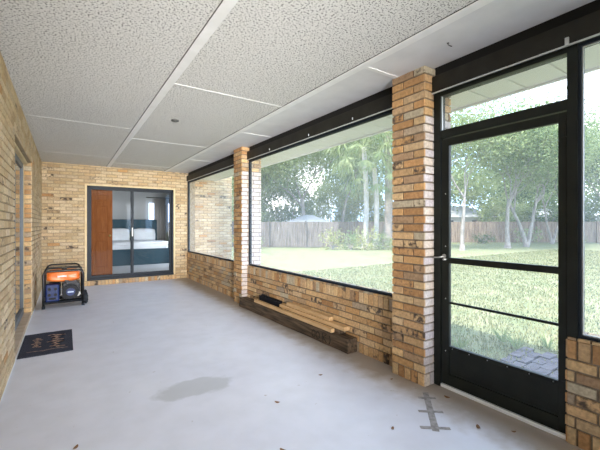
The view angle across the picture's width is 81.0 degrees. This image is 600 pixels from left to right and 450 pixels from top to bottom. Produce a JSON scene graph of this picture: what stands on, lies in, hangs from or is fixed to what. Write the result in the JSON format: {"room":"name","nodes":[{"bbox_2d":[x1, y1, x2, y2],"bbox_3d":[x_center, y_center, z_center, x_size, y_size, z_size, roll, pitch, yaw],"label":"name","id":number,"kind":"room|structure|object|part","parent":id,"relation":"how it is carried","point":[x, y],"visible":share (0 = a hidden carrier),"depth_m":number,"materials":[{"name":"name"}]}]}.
{"room":"sunroom","nodes":[
{"label":"sunroom","id":0,"kind":"room"},
{"bbox_2d":[0,51,41,399],"bbox_3d":[-2.034,0.010,2.219,0.120,2.600,11.750,0,0,-34],"label":"wall","id":1,"kind":"structure","parent":0,"point":[14,127],"depth_m":3.20,"materials":[{"name":"brick"}]},
{"bbox_2d":[0,292,40,402],"bbox_3d":[-2.010,1.304,2.283,0.013,0.012,11.630,0,0,-34],"label":"baseboard","id":2,"kind":"structure","parent":1,"relation":"attached to","point":[40,292],"depth_m":3.66,"materials":[{"name":"white"}]},
{"bbox_2d":[14,142,30,357],"bbox_3d":[-3.364,0.210,4.162,0.164,2.200,2.058,0,0,-34],"label":"door","id":3,"kind":"structure","parent":1,"relation":"in","point":[22,319],"depth_m":4.61,"materials":[{"name":"grey metal"}]},
{"bbox_3d":[-3.379,0.190,4.141,0.001,1.960,1.860,0,0,-34],"label":"glass pane","id":4,"kind":"part","parent":3,"relation":"part of","materials":[{"name":"glass"}]},
{"bbox_3d":[-3.377,0.195,4.142,0.040,2.110,1.980,0,0,-34],"label":"panel frame","id":5,"kind":"part","parent":3,"relation":"part of","materials":[{"name":"grey metal"}]},
{"bbox_3d":[-3.365,1.281,4.162,0.164,0.058,2.056,0,0,-34],"label":"sill","id":6,"kind":"part","parent":3,"relation":"part of","materials":[{"name":"beige stone"}]},
{"bbox_2d":[41,162,194,287],"bbox_3d":[-4.038,0.010,8.032,3.240,2.600,0.255,0,0,-34],"label":"wall","id":7,"kind":"structure","parent":0,"point":[63,184],"depth_m":7.51,"materials":[{"name":"brick"}]},
{"bbox_2d":[85,184,174,280],"bbox_3d":[-3.868,0.160,8.119,1.890,2.100,0.140,0,0,-34],"label":"door","id":8,"kind":"structure","parent":7,"relation":"in","point":[88,187],"depth_m":8.09,"materials":[{"name":"black metal"}]},
{"bbox_3d":[-4.210,0.172,7.867,0.889,1.973,0.030,0,0,-34],"label":"sliding panel","id":9,"kind":"part","parent":8,"relation":"part of","materials":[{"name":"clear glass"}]},
{"bbox_3d":[-3.534,0.172,8.366,0.909,1.973,0.030,0,0,-34],"label":"fixed panel","id":10,"kind":"part","parent":8,"relation":"part of","materials":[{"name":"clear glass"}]},
{"bbox_2d":[112,190,168,247],"bbox_3d":[-5.455,-0.065,10.335,4.600,2.750,5.550,0,0,-34],"label":"wall","id":11,"kind":"structure","parent":0,"point":[120,199],"depth_m":13.01,"materials":[{"name":"grey paint"}]},
{"bbox_2d":[91,189,111,275],"bbox_3d":[-4.680,0.185,7.949,0.780,1.980,0.116,0,0,-34],"label":"wooden door","id":12,"kind":"structure","parent":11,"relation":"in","point":[101,200],"depth_m":8.05,"materials":[{"name":"brown wood"}]},
{"bbox_3d":[-4.558,-0.625,8.059,0.211,0.116,0.020,0,0,-34],"label":"raised panel","id":13,"kind":"part","parent":12,"relation":"part of","materials":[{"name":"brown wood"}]},
{"bbox_3d":[-4.558,-0.125,8.059,0.211,0.596,0.020,0,0,-34],"label":"raised panel","id":14,"kind":"part","parent":12,"relation":"part of","materials":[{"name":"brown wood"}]},
{"bbox_3d":[-4.558,0.665,8.059,0.211,0.576,0.020,0,0,-34],"label":"raised panel","id":15,"kind":"part","parent":12,"relation":"part of","materials":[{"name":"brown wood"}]},
{"bbox_2d":[112,263,168,273],"bbox_3d":[-5.372,1.245,10.391,4.400,0.130,5.150,0,0,-34],"label":"floor","id":16,"kind":"structure","parent":0,"point":[164,266],"depth_m":9.54,"materials":[{"name":"grey"}]},
{"bbox_2d":[112,219,168,265],"bbox_3d":[-5.318,0.495,11.329,1.773,1.370,2.150,0,0,-34],"label":"bed","id":17,"kind":"object","parent":16,"relation":"on","point":[155,251],"visible":0.52,"depth_m":10.63,"materials":[{"name":"teal fabric"}]},
{"bbox_2d":[112,228,129,240],"bbox_3d":[-6.093,0.344,11.742,0.726,0.470,0.339,0,0,-36],"label":"pillow","id":18,"kind":"object","parent":17,"relation":"on","point":[118,234],"visible":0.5,"depth_m":11.72,"materials":[{"name":"white fabric"}]},
{"bbox_3d":[-5.881,0.495,12.180,1.740,1.370,0.108,0,0,-34],"label":"headboard","id":19,"kind":"part","parent":17,"relation":"part of","materials":[{"name":"teal fabric"}]},
{"bbox_3d":[-5.309,0.810,11.323,1.600,0.440,1.970,0,0,-34],"label":"mattress","id":20,"kind":"part","parent":17,"relation":"part of","materials":[{"name":"white fabric"}]},
{"bbox_2d":[112,240,167,245],"bbox_3d":[-5.186,0.570,11.131,1.773,0.143,1.527,0,0,-34],"label":"duvet","id":21,"kind":"object","parent":17,"relation":"on","point":[126,242],"depth_m":10.68,"materials":[{"name":"white fabric"}]},
{"bbox_3d":[-5.287,0.945,11.290,1.700,0.470,2.050,0,0,-34],"label":"frame","id":22,"kind":"part","parent":17,"relation":"part of","materials":[{"name":"teal fabric"}]},
{"bbox_2d":[134,228,154,239],"bbox_3d":[-5.410,0.343,12.198,0.736,0.462,0.337,0,0,-31],"label":"pillow","id":23,"kind":"object","parent":17,"relation":"on","point":[140,233],"visible":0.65,"depth_m":12.13,"materials":[{"name":"white fabric"}]},
{"bbox_2d":[186,154,233,181],"bbox_3d":[-1.856,-1.192,7.482,0.220,0.237,3.173,0,0,-34],"label":"beam","id":24,"kind":"structure","parent":0,"point":[228,161],"depth_m":7.25,"materials":[{"name":"black metal"}]},
{"bbox_2d":[195,177,231,258],"bbox_3d":[-3.724,0.010,11.365,0.996,2.900,5.360,0,0,-34],"label":"wall","id":25,"kind":"structure","parent":0,"point":[213,234],"depth_m":9.14,"materials":[{"name":"brick"}]},
{"bbox_2d":[215,66,599,180],"bbox_3d":[1.235,-1.270,4.022,0.120,0.280,12.320,0,0,-34],"label":"trim","id":26,"kind":"structure","parent":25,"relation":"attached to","point":[597,67],"depth_m":3.27,"materials":[{"name":"white"}]},
{"bbox_2d":[200,43,599,180],"bbox_3d":[0.958,-1.163,3.897,0.520,0.035,12.220,0,0,-34],"label":"soffit","id":27,"kind":"structure","parent":26,"relation":"attached to","point":[556,69],"depth_m":3.13,"materials":[{"name":"white paint"}]},
{"bbox_3d":[-5.310,-1.030,13.360,1.000,0.028,0.028,0,0,-34],"label":"curtain rod","id":28,"kind":"object","parent":25,"relation":"attached to","visible":0},
{"bbox_2d":[154,199,167,240],"bbox_3d":[-5.286,0.080,13.379,0.511,2.140,0.065,0,0,-34],"label":"curtain","id":29,"kind":"object","parent":28,"relation":"hanging from","point":[160,205],"visible":0.62,"depth_m":13.38,"materials":[{"name":"grey fabric"}]},
{"bbox_2d":[234,147,260,302],"bbox_3d":[-0.902,0.010,6.017,0.360,2.600,0.330,0,0,-34],"label":"pillar","id":30,"kind":"structure","parent":0,"point":[241,164],"depth_m":5.89,"materials":[{"name":"brick"}]},
{"bbox_2d":[0,278,583,449],"bbox_3d":[-2.905,1.435,1.470,8.800,0.250,12.070,0,0,-34],"label":"floor","id":31,"kind":"structure","parent":0,"point":[169,364],"depth_m":2.78,"materials":[{"name":"paint"}]},
{"bbox_2d":[17,329,72,358],"bbox_3d":[-2.806,1.304,3.910,0.462,0.016,0.870,0,0,-34],"label":"door mat","id":32,"kind":"object","parent":31,"relation":"on","point":[40,344],"visible":1,"depth_m":3.83,"materials":[{"name":"black rubber"}]},
{"bbox_2d":[42,263,87,309],"bbox_3d":[-3.891,0.966,5.840,0.624,0.688,0.560,0,0,-34],"label":"portable generator","id":33,"kind":"object","parent":31,"relation":"on","point":[68,275],"visible":1,"depth_m":5.66,"materials":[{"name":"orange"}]},
{"bbox_3d":[-3.950,1.075,5.612,0.180,0.270,0.200,0,0,-34],"label":"control panel","id":34,"kind":"part","parent":33,"relation":"part of","materials":[{"name":"blue paint"}]},
{"bbox_3d":[-3.911,0.825,5.819,0.465,0.194,0.410,0,0,-34],"label":"fuel tank","id":35,"kind":"part","parent":33,"relation":"part of","materials":[{"name":"orange metal"}]},
{"bbox_3d":[-3.814,0.679,5.674,0.509,0.113,0.132,0,0,-34],"label":"carry handle","id":36,"kind":"part","parent":33,"relation":"part of","materials":[{"name":"black metal"}]},
{"bbox_2d":[239,297,356,353],"bbox_3d":[-0.195,1.236,4.643,0.155,0.148,2.560,0,0,-35],"label":"timber beam","id":37,"kind":"structure","parent":31,"relation":"on","point":[346,343],"depth_m":4.16,"materials":[{"name":"black wood"}]},
{"bbox_2d":[259,294,281,307],"bbox_3d":[-0.435,1.107,5.120,0.050,0.105,0.600,0,0,-34],"label":"channel","id":38,"kind":"object","parent":37,"relation":"on","point":[264,298],"visible":0.74,"depth_m":5.08,"materials":[{"name":"black metal"}]},
{"bbox_2d":[254,299,333,332],"bbox_3d":[-0.159,1.138,4.541,0.048,0.042,1.830,0,0,-34],"label":"plank","id":39,"kind":"object","parent":37,"relation":"on","point":[296,316],"visible":1,"depth_m":4.33,"materials":[{"name":"beige wood"}]},
{"bbox_2d":[284,309,343,333],"bbox_3d":[0.135,1.137,4.226,0.078,0.045,1.120,0,0,-34],"label":"spacer","id":40,"kind":"object","parent":37,"relation":"on","point":[338,331],"visible":0.29,"depth_m":3.80,"materials":[{"name":"brown wood"}]},
{"bbox_2d":[280,303,349,330],"bbox_3d":[0.124,1.093,4.243,0.082,0.042,1.320,0,0,-34],"label":"plank","id":41,"kind":"object","parent":40,"relation":"on","point":[334,324],"visible":0.82,"depth_m":4.03,"materials":[{"name":"beige wood"}]},
{"bbox_2d":[287,302,332,320],"bbox_3d":[0.098,1.048,4.303,0.060,0.044,0.910,0,0,-34],"label":"plank","id":42,"kind":"object","parent":41,"relation":"on","point":[290,304],"visible":1,"depth_m":4.22,"materials":[{"name":"beige wood"}]},
{"bbox_2d":[418,392,450,431],"bbox_3d":[0.922,1.309,2.491,0.192,0.003,0.538,0,0,13],"label":"residue","id":43,"kind":"object","parent":31,"relation":"on","point":[434,426],"visible":1,"depth_m":2.44,"materials":[{"name":"grey concrete"}]},
{"bbox_2d":[0,0,594,172],"bbox_3d":[-0.764,-1.315,2.946,3.060,0.050,11.950,0,0,-34],"label":"ceiling","id":44,"kind":"structure","parent":0,"point":[101,62],"depth_m":2.76,"materials":[{"name":"white paint"}]},
{"bbox_2d":[24,114,127,128],"bbox_3d":[-2.739,-1.290,4.412,1.162,0.003,0.012,0,0,-34],"label":"trim","id":45,"kind":"structure","parent":44,"relation":"attached to","point":[24,114],"depth_m":4.38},
{"bbox_2d":[132,138,206,147],"bbox_3d":[-2.037,-1.289,5.542,1.165,0.004,0.024,0,0,-34],"label":"trim","id":46,"kind":"structure","parent":44,"relation":"attached to","point":[132,138],"depth_m":5.55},
{"bbox_2d":[106,0,238,166],"bbox_3d":[-0.968,-1.286,2.868,0.070,0.011,11.845,0,0,-34],"label":"trim","id":47,"kind":"structure","parent":44,"relation":"attached to","point":[226,6],"depth_m":2.73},
{"bbox_2d":[175,83,281,106],"bbox_3d":[-0.685,-1.289,3.516,1.165,0.004,0.024,0,0,-34],"label":"trim","id":48,"kind":"structure","parent":44,"relation":"attached to","point":[175,83],"depth_m":3.47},
{"bbox_2d":[164,0,493,171],"bbox_3d":[0.041,-1.286,3.541,0.070,0.011,11.845,0,0,-34],"label":"trim","id":49,"kind":"structure","parent":44,"relation":"attached to","point":[478,4],"depth_m":2.75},
{"bbox_2d":[364,67,397,78],"bbox_3d":[0.718,-1.288,2.992,0.485,0.005,0.040,0,0,-34],"label":"trim","id":50,"kind":"structure","parent":44,"relation":"attached to","point":[367,68],"depth_m":2.96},
{"bbox_2d":[247,86,393,159],"bbox_3d":[0.095,-1.192,4.560,0.220,0.237,3.206,0,0,-34],"label":"beam","id":51,"kind":"structure","parent":0,"point":[378,103],"depth_m":4.02,"materials":[{"name":"black metal"}]},
{"bbox_2d":[187,252,599,449],"bbox_3d":[0.528,0.991,3.929,0.220,0.637,11.750,0,0,-34],"label":"wall","id":52,"kind":"structure","parent":0,"point":[368,315],"depth_m":3.55,"materials":[{"name":"brick"}]},
{"bbox_2d":[188,166,233,261],"bbox_3d":[-1.898,-0.202,7.456,0.050,1.746,3.166,0,0,-34],"label":"window","id":53,"kind":"structure","parent":52,"relation":"in","point":[231,167],"depth_m":8.43,"materials":[{"name":"brown metal"}]},
{"bbox_2d":[249,109,393,296],"bbox_3d":[0.052,-0.202,4.534,0.050,1.746,3.195,0,0,-34],"label":"window","id":54,"kind":"structure","parent":52,"relation":"in","point":[387,113],"depth_m":4.46,"materials":[{"name":"brown metal"}]},
{"bbox_2d":[431,44,578,439],"bbox_3d":[1.400,0.110,2.511,0.124,2.400,0.983,0,0,-34],"label":"door","id":55,"kind":"structure","parent":52,"relation":"in","point":[536,399],"depth_m":2.41,"materials":[{"name":"black paint"}]},
{"bbox_3d":[1.126,0.259,2.851,0.047,0.049,0.108,0,0,-34],"label":"handle","id":56,"kind":"part","parent":55,"relation":"part of","materials":[{"name":"silver metal"}]},
{"bbox_3d":[1.417,1.297,2.518,0.088,0.026,0.864,0,0,-34],"label":"sill","id":57,"kind":"part","parent":55,"relation":"part of","materials":[{"name":"silver metal"}]},
{"bbox_3d":[1.407,1.093,2.500,0.016,0.195,0.747,0,0,-34],"label":"kick panel","id":58,"kind":"part","parent":55,"relation":"part of","materials":[{"name":"black paint"}]},
{"bbox_3d":[1.401,0.293,2.508,0.032,1.973,0.857,0,0,-34],"label":"frame","id":59,"kind":"part","parent":55,"relation":"part of","materials":[{"name":"black paint"}]},
{"bbox_2d":[578,37,599,342],"bbox_3d":[2.692,-0.202,0.578,0.050,1.746,3.672,0,0,-34],"label":"window","id":60,"kind":"structure","parent":52,"relation":"in","point":[581,47],"depth_m":2.08,"materials":[{"name":"brown metal"}]},
{"bbox_2d":[392,66,450,386],"bbox_3d":[1.061,0.010,3.076,0.360,2.600,0.340,0,0,-34],"label":"pillar","id":61,"kind":"structure","parent":0,"point":[413,104],"depth_m":2.93,"materials":[{"name":"brick"}]},
{"bbox_2d":[432,0,599,94],"bbox_3d":[2.531,-1.192,0.909,0.220,0.237,4.903,0,0,-34],"label":"beam","id":62,"kind":"structure","parent":0,"point":[581,24],"depth_m":2.33,"materials":[{"name":"black metal"}]},
{"bbox_2d":[565,37,568,45],"bbox_3d":[1.597,-1.099,2.103,0.017,0.047,0.020,0,0,-34],"label":"metal clip","id":63,"kind":"object","parent":62,"relation":"attached to","point":[566,38],"visible":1,"depth_m":2.10,"materials":[{"name":"silver metal"}]},
{"label":"outside","id":64,"kind":"structure","parent":0,"visible":0},
{"bbox_2d":[231,232,599,373],"bbox_3d":[25.966,1.431,35.365,77.000,0.077,90.000,0,0,-34],"label":"lawn","id":65,"kind":"structure","parent":64,"point":[294,259],"depth_m":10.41,"materials":[{"name":"green plant"}]},
{"bbox_2d":[168,221,337,247],"bbox_3d":[-5.814,0.585,22.860,16.507,1.710,0.187,0,0,4],"label":"wooden fence","id":66,"kind":"object","parent":65,"relation":"on","point":[305,234],"visible":0.28,"depth_m":22.54,"materials":[{"name":"grey wood"}]},
{"bbox_3d":[0.368,0.585,22.438,0.100,1.710,0.100,0,0,4],"label":"post","id":67,"kind":"part","parent":66,"relation":"part of","materials":[{"name":"grey wood"}]},
{"bbox_2d":[231,190,279,230],"bbox_3d":[-3.933,-0.430,25.490,4.946,4.805,4.553,0,0,9],"label":"tree","id":68,"kind":"object","parent":65,"relation":"on","point":[264,216],"visible":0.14,"depth_m":25.27,"materials":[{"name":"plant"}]},
{"bbox_2d":[231,154,321,208],"bbox_3d":[-3.497,-2.778,27.092,11.040,8.656,12.778,0,0,6],"label":"shade tree","id":69,"kind":"object","parent":65,"relation":"on","point":[284,167],"visible":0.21,"depth_m":25.06,"materials":[{"name":"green plant"}]},
{"bbox_2d":[261,175,320,239],"bbox_3d":[-1.191,-1.221,28.380,5.592,6.234,5.782,0,0,-3],"label":"tree","id":70,"kind":"object","parent":65,"relation":"on","point":[284,214],"visible":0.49,"depth_m":27.24,"materials":[{"name":"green plant"}]},
{"bbox_2d":[287,215,329,221],"bbox_3d":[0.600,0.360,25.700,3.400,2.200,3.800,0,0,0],"label":"house","id":71,"kind":"structure","parent":65,"relation":"on","point":[309,218],"depth_m":24.57,"materials":[{"name":"grey"}]},
{"bbox_2d":[232,131,393,215],"bbox_3d":[0.414,-4.310,25.377,16.608,11.721,11.147,0,0,-5],"label":"shade tree","id":72,"kind":"object","parent":65,"relation":"on","point":[307,158],"visible":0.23,"depth_m":24.71,"materials":[{"name":"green plant"}]},
{"bbox_2d":[307,179,359,233],"bbox_3d":[2.695,-1.353,31.017,5.489,5.854,5.566,0,0,-34],"label":"tree","id":73,"kind":"object","parent":65,"relation":"on","point":[323,199],"visible":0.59,"depth_m":29.74,"materials":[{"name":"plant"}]},
{"bbox_2d":[318,227,349,249],"bbox_3d":[1.837,0.888,20.512,1.802,1.516,1.704,0,0,-34],"label":"shrub","id":74,"kind":"object","parent":65,"relation":"on","point":[331,237],"visible":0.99,"depth_m":20.35,"materials":[{"name":"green plant"}]},
{"bbox_2d":[302,159,393,216],"bbox_3d":[5.741,-3.102,36.936,10.571,9.304,12.990,0,0,5],"label":"shade tree","id":75,"kind":"object","parent":65,"relation":"on","point":[335,184],"visible":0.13,"depth_m":35.02,"materials":[{"name":"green plant"}]},
{"bbox_2d":[338,230,362,249],"bbox_3d":[2.848,0.928,20.121,1.314,1.347,1.459,0,0,0],"label":"shrub","id":76,"kind":"object","parent":65,"relation":"on","point":[346,240],"visible":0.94,"depth_m":20.16,"materials":[{"name":"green plant"}]},
{"bbox_2d":[312,130,392,242],"bbox_3d":[5.279,-4.651,29.605,12.912,12.401,16.440,0,0,9],"label":"shade tree","id":77,"kind":"object","parent":65,"relation":"on","point":[332,177],"visible":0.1,"depth_m":30.50,"materials":[{"name":"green plant"}]},
{"bbox_3d":[4.545,-6.453,30.550,15.346,8.796,14.506,0,0,-34],"label":"crown","id":78,"kind":"part","parent":77,"relation":"part of","materials":[{"name":"green plant"}]},
{"bbox_2d":[323,131,393,248],"bbox_3d":[3.861,-2.716,21.466,5.010,8.363,4.845,0,0,-34],"label":"palm tree","id":79,"kind":"object","parent":65,"relation":"on","point":[364,164],"visible":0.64,"depth_m":21.40,"materials":[{"name":"green plant"}]},
{"bbox_2d":[339,183,384,232],"bbox_3d":[5.774,-1.071,31.574,5.602,5.716,5.724,0,0,11],"label":"tree","id":80,"kind":"object","parent":65,"relation":"on","point":[371,201],"visible":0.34,"depth_m":30.18,"materials":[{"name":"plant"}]},
{"bbox_2d":[334,138,393,247],"bbox_3d":[4.646,-2.081,21.980,5.045,7.102,4.994,0,0,-34],"label":"palm tree","id":81,"kind":"object","parent":65,"relation":"on","point":[377,186],"visible":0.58,"depth_m":21.89,"materials":[{"name":"green plant"}]},
{"bbox_2d":[348,226,380,250],"bbox_3d":[3.641,0.908,19.893,1.892,1.764,1.772,0,0,-34],"label":"shrub","id":82,"kind":"object","parent":65,"relation":"on","point":[363,242],"visible":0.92,"depth_m":19.84,"materials":[{"name":"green plant"}]},
{"bbox_2d":[356,130,392,246],"bbox_3d":[5.585,-3.491,22.977,5.019,9.925,4.994,0,0,-34],"label":"palm tree","id":83,"kind":"object","parent":65,"relation":"on","point":[388,210],"visible":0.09,"depth_m":22.84,"materials":[{"name":"green plant"}]},
{"bbox_2d":[367,230,391,249],"bbox_3d":[4.612,0.966,20.302,1.621,1.496,1.550,0,0,-34],"label":"shrub","id":84,"kind":"object","parent":65,"relation":"on","point":[378,245],"visible":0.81,"depth_m":20.12,"materials":[{"name":"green plant"}]},
{"bbox_2d":[377,234,393,249],"bbox_3d":[5.339,0.876,19.945,1.776,1.557,1.749,0,0,5],"label":"shrub","id":85,"kind":"object","parent":65,"relation":"on","point":[386,234],"visible":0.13,"depth_m":20.00,"materials":[{"name":"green plant"}]},
{"bbox_2d":[370,157,494,198],"bbox_3d":[12.279,-3.807,37.491,13.388,10.714,12.438,0,0,-20],"label":"shade tree","id":86,"kind":"object","parent":65,"relation":"on","point":[458,157],"visible":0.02,"depth_m":35.69,"materials":[{"name":"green plant"}]},
{"bbox_2d":[382,206,496,221],"bbox_3d":[13.500,-0.240,36.000,9.800,3.400,6.800,0,0,0],"label":"house","id":87,"kind":"structure","parent":65,"relation":"on","point":[468,213],"depth_m":33.03,"materials":[{"name":"grey"}]},
{"bbox_2d":[451,334,471,348],"bbox_3d":[1.806,1.321,3.960,0.331,0.178,0.249,0,0,-15],"label":"weed","id":88,"kind":"object","parent":65,"relation":"on","point":[460,344],"visible":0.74,"depth_m":3.98,"materials":[{"name":"green plant"}]},
{"bbox_2d":[333,221,599,242],"bbox_3d":[18.146,0.555,28.362,31.795,1.770,0.188,0,0,1],"label":"wooden fence","id":89,"kind":"object","parent":65,"relation":"on","point":[497,229],"visible":0.52,"depth_m":28.42,"materials":[{"name":"grey wood"}]},
{"bbox_3d":[14.298,0.555,28.369,0.100,1.770,0.100,0,0,1],"label":"post","id":90,"kind":"part","parent":89,"relation":"part of","materials":[{"name":"grey wood"}]},
{"bbox_3d":[23.897,0.555,28.247,0.100,1.770,0.100,0,0,1],"label":"post","id":91,"kind":"part","parent":89,"relation":"part of","materials":[{"name":"grey wood"}]},
{"bbox_2d":[366,91,598,250],"bbox_3d":[9.603,-4.083,20.461,11.519,11.266,10.563,0,0,45],"label":"shade tree","id":92,"kind":"object","parent":65,"relation":"on","point":[461,118],"visible":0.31,"depth_m":19.51,"materials":[{"name":"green plant"}]},
{"bbox_3d":[9.447,-5.569,20.552,11.378,8.294,11.071,0,0,-34],"label":"crown","id":93,"kind":"part","parent":92,"relation":"part of","materials":[{"name":"green plant"}]},
{"bbox_2d":[470,232,496,243],"bbox_3d":[14.034,1.039,26.863,1.883,1.243,1.731,0,0,27],"label":"shrub","id":94,"kind":"object","parent":65,"relation":"on","point":[481,240],"visible":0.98,"depth_m":26.78,"materials":[{"name":"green plant"}]},
{"bbox_2d":[491,327,514,341],"bbox_3d":[2.436,1.313,4.236,0.287,0.193,0.333,0,0,-34],"label":"weed","id":95,"kind":"object","parent":65,"relation":"on","point":[495,332],"visible":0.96,"depth_m":4.22,"materials":[{"name":"green plant"}]},
{"bbox_2d":[472,194,534,221],"bbox_3d":[18.371,-0.490,31.954,5.004,4.974,5.527,0,0,12],"label":"bush","id":96,"kind":"object","parent":65,"relation":"on","point":[500,208],"visible":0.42,"depth_m":31.30,"materials":[{"name":"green plant"}]},
{"bbox_2d":[451,154,557,220],"bbox_3d":[16.393,-3.168,34.458,13.612,9.437,12.473,0,0,42],"label":"shade tree","id":97,"kind":"object","parent":65,"relation":"on","point":[470,190],"visible":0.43,"depth_m":33.40,"materials":[{"name":"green plant"}]},
{"bbox_2d":[471,169,557,211],"bbox_3d":[22.835,-3.116,37.263,12.678,9.331,11.648,0,0,-6],"label":"shade tree","id":98,"kind":"object","parent":65,"relation":"on","point":[502,189],"visible":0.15,"depth_m":36.08,"materials":[{"name":"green plant"}]},
{"bbox_2d":[504,332,528,348],"bbox_3d":[2.444,1.312,3.996,0.306,0.195,0.308,0,0,-9],"label":"weed","id":99,"kind":"object","parent":65,"relation":"on","point":[514,344],"visible":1,"depth_m":3.98,"materials":[{"name":"green plant"}]},
{"bbox_2d":[451,81,599,247],"bbox_3d":[13.660,-3.403,20.817,10.844,9.906,10.946,0,0,-2],"label":"shade tree","id":100,"kind":"object","parent":65,"relation":"on","point":[543,132],"visible":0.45,"depth_m":19.89,"materials":[{"name":"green plant"}]},
{"bbox_2d":[451,86,599,246],"bbox_3d":[15.029,-3.563,22.520,14.551,10.226,12.314,0,0,-43],"label":"shade tree","id":101,"kind":"object","parent":65,"relation":"on","point":[526,242],"visible":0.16,"depth_m":22.89,"materials":[{"name":"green plant"}]},
{"bbox_2d":[453,116,599,243],"bbox_3d":[18.329,-3.783,27.193,14.400,10.667,10.606,0,0,-6],"label":"shade tree","id":102,"kind":"object","parent":65,"relation":"on","point":[552,240],"visible":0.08,"depth_m":26.43,"materials":[{"name":"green plant"}]},
{"bbox_3d":[18.329,-5.428,27.193,14.400,7.377,10.606,0,0,-6],"label":"crown","id":103,"kind":"part","parent":102,"relation":"part of","materials":[{"name":"green plant"}]},
{"bbox_2d":[500,346,557,378],"bbox_3d":[2.538,1.425,3.025,2.131,0.071,1.560,0,0,-39],"label":"path","id":104,"kind":"structure","parent":65,"relation":"on","point":[547,367],"depth_m":3.61,"materials":[{"name":"grey stone"}]},
{"bbox_2d":[515,226,543,242],"bbox_3d":[17.264,0.892,26.541,1.943,1.582,2.112,0,0,6],"label":"shrub","id":105,"kind":"object","parent":65,"relation":"on","point":[535,231],"visible":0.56,"depth_m":26.33,"materials":[{"name":"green plant"}]},
{"bbox_2d":[516,192,557,221],"bbox_3d":[21.980,-0.526,31.831,5.862,5.433,5.947,0,0,12],"label":"bush","id":106,"kind":"object","parent":65,"relation":"on","point":[554,216],"visible":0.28,"depth_m":31.15,"materials":[{"name":"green plant"}]},
{"bbox_2d":[488,172,599,203],"bbox_3d":[26.360,-3.469,36.482,12.500,10.038,12.178,0,0,3],"label":"shade tree","id":107,"kind":"object","parent":65,"relation":"on","point":[597,172],"visible":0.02,"depth_m":34.63,"materials":[{"name":"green plant"}]},
{"bbox_2d":[534,330,557,348],"bbox_3d":[2.809,1.315,4.002,0.285,0.190,0.295,0,0,-13],"label":"weed","id":108,"kind":"object","parent":65,"relation":"on","point":[544,342],"visible":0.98,"depth_m":3.98,"materials":[{"name":"green plant"}]},
{"bbox_2d":[495,205,598,221],"bbox_3d":[23.500,-0.290,36.500,9.800,3.500,6.800,0,0,0],"label":"house","id":109,"kind":"structure","parent":65,"relation":"on","point":[540,213],"depth_m":33.81,"materials":[{"name":"grey"}]},
{"bbox_2d":[549,111,599,244],"bbox_3d":[21.377,-3.881,25.108,13.004,10.863,12.070,0,0,-23],"label":"shade tree","id":110,"kind":"object","parent":65,"relation":"on","point":[597,192],"visible":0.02,"depth_m":25.36,"materials":[{"name":"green plant"}]},
{"bbox_3d":[21.377,-5.417,25.108,13.004,7.793,12.070,0,0,-23],"label":"crown","id":111,"kind":"part","parent":110,"relation":"part of","materials":[{"name":"green plant"}]},
{"bbox_2d":[585,169,599,214],"bbox_3d":[31.245,-3.717,32.509,12.642,10.534,14.646,0,0,-11],"label":"shade tree","id":112,"kind":"object","parent":65,"relation":"on","point":[587,169],"visible":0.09,"depth_m":34.55,"materials":[{"name":"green plant"}]},
{"bbox_2d":[585,188,599,221],"bbox_3d":[27.448,-0.915,31.439,6.102,5.200,5.782,0,0,-34],"label":"bush","id":113,"kind":"object","parent":65,"relation":"on","point":[590,216],"visible":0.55,"depth_m":31.22,"materials":[{"name":"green plant"}]}
]}

